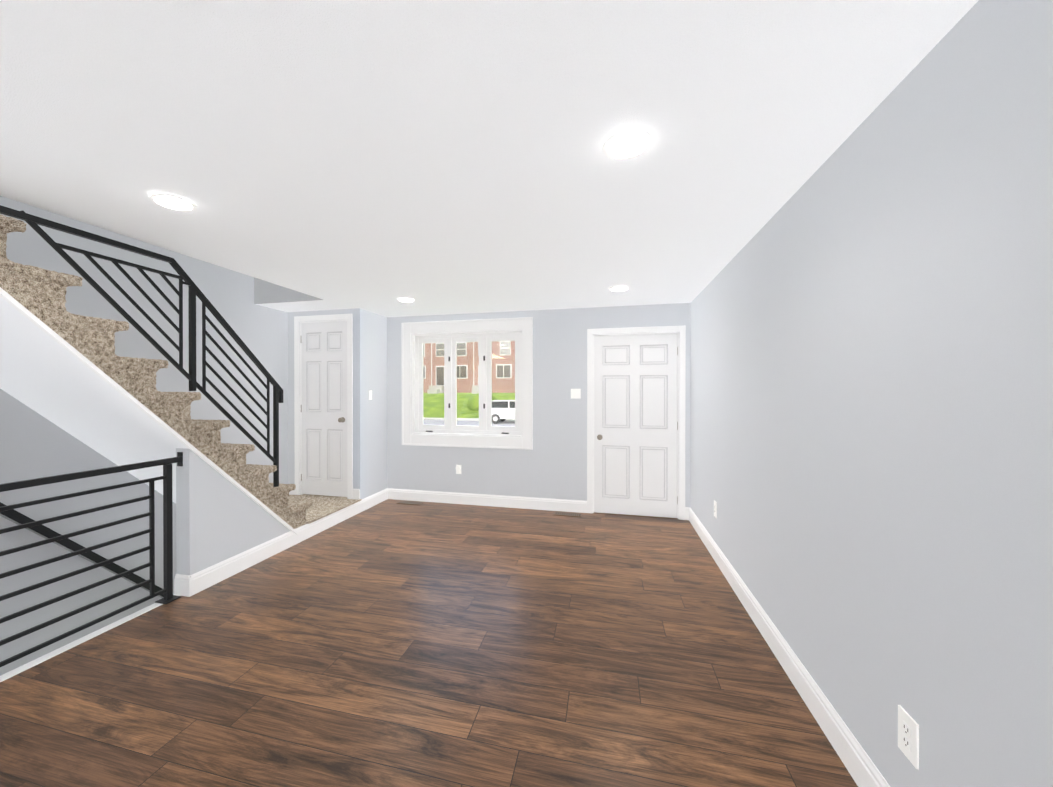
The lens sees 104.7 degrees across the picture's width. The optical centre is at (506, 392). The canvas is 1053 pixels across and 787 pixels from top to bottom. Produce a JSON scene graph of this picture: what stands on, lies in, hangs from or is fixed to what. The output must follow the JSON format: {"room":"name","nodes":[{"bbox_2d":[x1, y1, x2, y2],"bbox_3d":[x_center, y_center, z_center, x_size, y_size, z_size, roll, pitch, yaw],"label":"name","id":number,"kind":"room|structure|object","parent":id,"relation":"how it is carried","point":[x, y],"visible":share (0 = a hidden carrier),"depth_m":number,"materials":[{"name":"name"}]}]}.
{"room":"empty living room","nodes":[
{"label":"empty living room","id":0,"kind":"room"},
{"bbox_2d":[0,196,287,675],"bbox_3d":[-3.412,0.217,2.420,0.121,7.600,7.020,0,0,14],"label":"wall","id":1,"kind":"structure","parent":0,"point":[261,332],"depth_m":3.22,"materials":[{"name":"grey paint"}]},
{"bbox_2d":[0,502,163,597],"bbox_3d":[-3.142,1.187,3.017,0.060,2.434,2.336,0,0,14],"label":"handrail","id":2,"kind":"object","parent":1,"relation":"attached to","point":[19,518],"visible":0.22,"depth_m":2.93,"materials":[{"name":"black metal"}]},
{"bbox_2d":[176,448,289,574],"bbox_3d":[-2.138,0.900,3.371,0.120,1.025,1.082,0,0,14],"label":"wall","id":3,"kind":"structure","parent":0,"point":[220,517],"depth_m":2.98,"materials":[{"name":"grey paint"}]},
{"bbox_2d":[0,287,298,534],"bbox_3d":[-2.248,0.193,2.638,0.030,2.292,2.414,0,0,14],"label":"trim","id":4,"kind":"structure","parent":3,"relation":"attached to","point":[35,320],"depth_m":2.42,"materials":[{"name":"white wood"}]},
{"bbox_2d":[182,488,389,596],"bbox_3d":[-1.889,1.339,4.098,0.016,0.140,2.642,0,0,14],"label":"baseboard","id":5,"kind":"structure","parent":3,"relation":"attached to","point":[192,584],"depth_m":3.46,"materials":[{"name":"white wood"}]},
{"bbox_2d":[254,279,318,303],"bbox_3d":[-2.401,-2.293,4.439,0.870,2.600,0.011,0,0,14],"label":"wall","id":6,"kind":"structure","parent":0,"point":[265,292],"depth_m":4.48,"materials":[{"name":"paint"}]},
{"bbox_2d":[254,277,322,299],"bbox_3d":[-2.562,-2.280,1.597,0.121,2.600,5.850,0,0,14],"label":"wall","id":7,"kind":"structure","parent":0,"point":[254,277],"depth_m":4.44,"materials":[{"name":"paint"}]},
{"bbox_2d":[302,494,346,497],"bbox_3d":[-2.197,1.329,5.221,0.900,0.150,0.610,0,0,14],"label":"floor","id":8,"kind":"structure","parent":0,"point":[324,496],"depth_m":4.92,"materials":[{"name":"beige carpet"}]},
{"bbox_2d":[288,308,386,498],"bbox_3d":[-2.144,0.204,5.202,1.010,2.400,0.610,0,0,14],"label":"wall","id":9,"kind":"structure","parent":0,"point":[369,416],"depth_m":5.01,"materials":[{"name":"grey paint"}]},
{"bbox_2d":[294,314,352,498],"bbox_3d":[-2.200,0.160,4.944,0.805,2.190,0.118,0,0,14],"label":"door frame","id":10,"kind":"structure","parent":9,"relation":"attached to","point":[299,320],"depth_m":4.93,"materials":[{"name":"white wood"}]},
{"bbox_2d":[301,321,346,496],"bbox_3d":[-2.215,0.194,4.901,0.657,2.099,0.113,0,0,14],"label":"closet door","id":11,"kind":"structure","parent":9,"relation":"in","point":[324,397],"depth_m":4.92,"materials":[{"name":"white wood"}]},
{"bbox_2d":[289,489,359,498],"bbox_3d":[-2.219,1.195,4.904,1.010,0.120,0.014,0,0,14],"label":"baseboard","id":12,"kind":"structure","parent":9,"relation":"attached to","point":[355,493],"depth_m":4.79,"materials":[{"name":"white wood"}]},
{"bbox_2d":[369,390,371,399],"bbox_3d":[-1.672,0.029,4.987,0.009,0.116,0.070,0,0,14],"label":"light switch","id":13,"kind":"object","parent":9,"relation":"attached to","point":[370,394],"visible":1,"depth_m":4.98,"materials":[{"name":"white plastic"}]},
{"bbox_2d":[0,499,857,786],"bbox_3d":[-0.538,1.520,1.717,3.900,0.200,7.020,0,0,14],"label":"floor","id":14,"kind":"structure","parent":0,"point":[389,643],"depth_m":2.03,"materials":[{"name":"brown wood"}]},
{"bbox_2d":[0,594,180,681],"bbox_3d":[-2.799,1.522,0.820,0.060,0.204,4.194,0,0,14],"label":"trim","id":15,"kind":"structure","parent":14,"relation":"attached to","point":[24,667],"depth_m":2.29,"materials":[{"name":"white wood"}]},
{"bbox_2d":[0,452,182,666],"bbox_3d":[-2.782,0.922,0.822,0.100,0.996,4.172,0,0,14],"label":"guard railing","id":16,"kind":"object","parent":15,"relation":"on","point":[167,589],"visible":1,"depth_m":2.37,"materials":[{"name":"black metal"}]},
{"bbox_2d":[289,494,361,523],"bbox_3d":[-2.311,1.331,4.486,1.028,0.153,0.869,0,0,14],"label":"landing","id":17,"kind":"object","parent":14,"relation":"on","point":[320,507],"depth_m":4.57,"materials":[{"name":"beige carpet"}]},
{"bbox_2d":[0,215,312,528],"bbox_3d":[-2.725,0.063,2.773,1.033,2.700,2.742,0,0,14],"label":"stairs","id":18,"kind":"structure","parent":17,"relation":"on","point":[39,293],"depth_m":2.49,"materials":[{"name":"beige carpet"}]},
{"bbox_2d":[0,297,187,502],"bbox_3d":[-2.749,0.157,2.731,1.010,2.516,2.652,0,0,14],"label":"soffit","id":19,"kind":"structure","parent":18,"relation":"attached to","point":[45,375],"depth_m":2.60,"materials":[{"name":"white paint"}]},
{"bbox_2d":[0,205,282,486],"bbox_3d":[-2.268,-0.040,2.755,0.032,1.761,1.920,0,0,14],"label":"stair railing","id":20,"kind":"object","parent":18,"relation":"on","point":[35,222],"visible":0.98,"depth_m":2.84,"materials":[{"name":"black metal"}]},
{"bbox_2d":[397,501,423,504],"bbox_3d":[-1.223,1.401,5.161,0.320,0.006,0.120,0,0,14],"label":"floor vent","id":21,"kind":"object","parent":14,"relation":"in","point":[410,503],"visible":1,"depth_m":5.14,"materials":[{"name":"brown metal"}]},
{"bbox_2d":[554,512,581,516],"bbox_3d":[0.709,1.403,4.685,0.320,0.006,0.120,0,0,14],"label":"floor vent","id":22,"kind":"object","parent":14,"relation":"in","point":[568,514],"visible":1,"depth_m":4.67,"materials":[{"name":"brown metal"}]},
{"bbox_2d":[0,0,978,316],"bbox_3d":[-1.048,-1.106,1.831,4.950,0.250,7.020,0,0,14],"label":"ceiling","id":23,"kind":"structure","parent":0,"point":[428,156],"depth_m":1.50,"materials":[{"name":"white paint"}]},
{"bbox_2d":[149,193,196,210],"bbox_3d":[-1.711,-0.976,2.088,0.190,0.012,0.190,0,0,14],"label":"recessed light","id":24,"kind":"object","parent":23,"relation":"in","point":[174,202],"visible":0.94,"depth_m":2.07,"materials":[{"name":"white plastic"}]},
{"bbox_2d":[397,297,414,301],"bbox_3d":[-1.068,-0.986,4.319,0.190,0.012,0.190,0,0,14],"label":"recessed light","id":25,"kind":"object","parent":23,"relation":"in","point":[403,299],"visible":0.94,"depth_m":4.28,"materials":[{"name":"white plastic"}]},
{"bbox_2d":[609,286,629,290],"bbox_3d":[1.065,-0.984,3.844,0.190,0.012,0.190,0,0,14],"label":"recessed light","id":26,"kind":"object","parent":23,"relation":"in","point":[618,288],"visible":0.94,"depth_m":3.81,"materials":[{"name":"white plastic"}]},
{"bbox_2d":[603,129,652,159],"bbox_3d":[0.476,-0.974,1.600,0.190,0.012,0.190,0,0,14],"label":"recessed light","id":27,"kind":"object","parent":23,"relation":"in","point":[626,144],"visible":1,"depth_m":1.58,"materials":[{"name":"white plastic"}]},
{"bbox_2d":[387,303,690,506],"bbox_3d":[-0.241,0.204,5.150,4.730,2.400,0.200,0,0,14],"label":"wall","id":28,"kind":"structure","parent":0,"point":[552,464],"depth_m":4.88,"materials":[{"name":"grey paint"}]},
{"bbox_2d":[456,465,460,473],"bbox_3d":[-0.609,0.969,5.122,0.072,0.116,0.038,0,0,14],"label":"electrical outlet","id":29,"kind":"object","parent":28,"relation":"attached to","point":[458,469],"visible":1,"depth_m":5.11,"materials":[{"name":"white plastic"}]},
{"bbox_2d":[401,317,532,449],"bbox_3d":[-0.510,-0.114,5.163,1.730,1.594,0.162,0,0,14],"label":"window","id":30,"kind":"structure","parent":28,"relation":"in","point":[410,331],"depth_m":5.15,"materials":[{"name":"white"}]},
{"bbox_2d":[390,488,586,512],"bbox_3d":[-0.306,1.335,5.060,2.570,0.140,0.016,0,0,14],"label":"baseboard","id":31,"kind":"structure","parent":28,"relation":"attached to","point":[580,506],"depth_m":5.02,"materials":[{"name":"white wood"}]},
{"bbox_2d":[571,389,580,398],"bbox_3d":[0.814,0.010,4.782,0.116,0.116,0.009,0,0,14],"label":"double light switch","id":32,"kind":"object","parent":28,"relation":"attached to","point":[575,393],"visible":1,"depth_m":4.78,"materials":[{"name":"white plastic"}]},
{"bbox_2d":[594,333,677,517],"bbox_3d":[1.465,0.367,4.622,0.919,2.063,0.113,0,0,14],"label":"front door","id":33,"kind":"structure","parent":28,"relation":"in","point":[635,424],"depth_m":4.64,"materials":[{"name":"white wood"}]},
{"bbox_2d":[587,325,685,519],"bbox_3d":[1.484,0.331,4.716,1.067,2.150,0.218,0,0,14],"label":"door frame","id":34,"kind":"structure","parent":28,"relation":"attached to","point":[681,389],"depth_m":4.56,"materials":[{"name":"white wood"}]},
{"bbox_2d":[690,0,1052,786],"bbox_3d":[1.297,0.222,1.259,0.120,2.400,7.020,0,0,14],"label":"wall","id":35,"kind":"structure","parent":0,"point":[872,402],"depth_m":1.22,"materials":[{"name":"grey paint"}]},
{"bbox_2d":[714,500,716,517],"bbox_3d":[1.768,0.987,3.443,0.009,0.132,0.080,0,0,14],"label":"electrical outlet","id":36,"kind":"object","parent":35,"relation":"attached to","point":[715,508],"visible":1,"depth_m":3.43,"materials":[{"name":"white plastic"}]},
{"bbox_2d":[686,507,889,786],"bbox_3d":[1.200,1.352,1.185,0.030,0.140,6.820,0,0,14],"label":"baseboard","id":37,"kind":"structure","parent":35,"relation":"attached to","point":[861,767],"depth_m":1.87,"materials":[{"name":"white wood"}]},
{"bbox_2d":[898,705,918,769],"bbox_3d":[1.225,1.049,1.241,0.009,0.132,0.080,0,0,14],"label":"electrical outlet","id":38,"kind":"object","parent":35,"relation":"attached to","point":[908,735],"visible":1,"depth_m":1.23,"materials":[{"name":"white plastic"}]},
{"label":"outside","id":39,"kind":"structure","parent":0,"visible":0},
{"bbox_2d":[423,393,514,426],"bbox_3d":[4.754,2.197,23.178,120.000,4.250,37.180,0,0,14],"label":"ground","id":40,"kind":"structure","parent":39,"point":[463,417],"depth_m":34.32,"materials":[{"name":"green plant"}]},
{"bbox_2d":[423,341,514,393],"bbox_3d":[9.541,-3.267,42.561,120.000,7.500,8.200,0,0,14],"label":"houses","id":41,"kind":"structure","parent":40,"relation":"on","point":[471,386],"depth_m":43.89,"materials":[{"name":"brick"}]},
{"bbox_2d":[467,393,496,410],"bbox_3d":[4.190,0.962,33.157,15.383,2.374,2.922,0,0,14],"label":"hedge","id":42,"kind":"object","parent":40,"relation":"on","point":[472,405],"depth_m":33.83,"materials":[{"name":"green plant"}]},
{"bbox_2d":[492,400,514,423],"bbox_3d":[0.761,1.327,28.680,4.350,1.640,1.870,0,0,14],"label":"car","id":43,"kind":"object","parent":40,"relation":"on","point":[510,408],"depth_m":28.04,"materials":[{"name":"white paint"}]}
]}

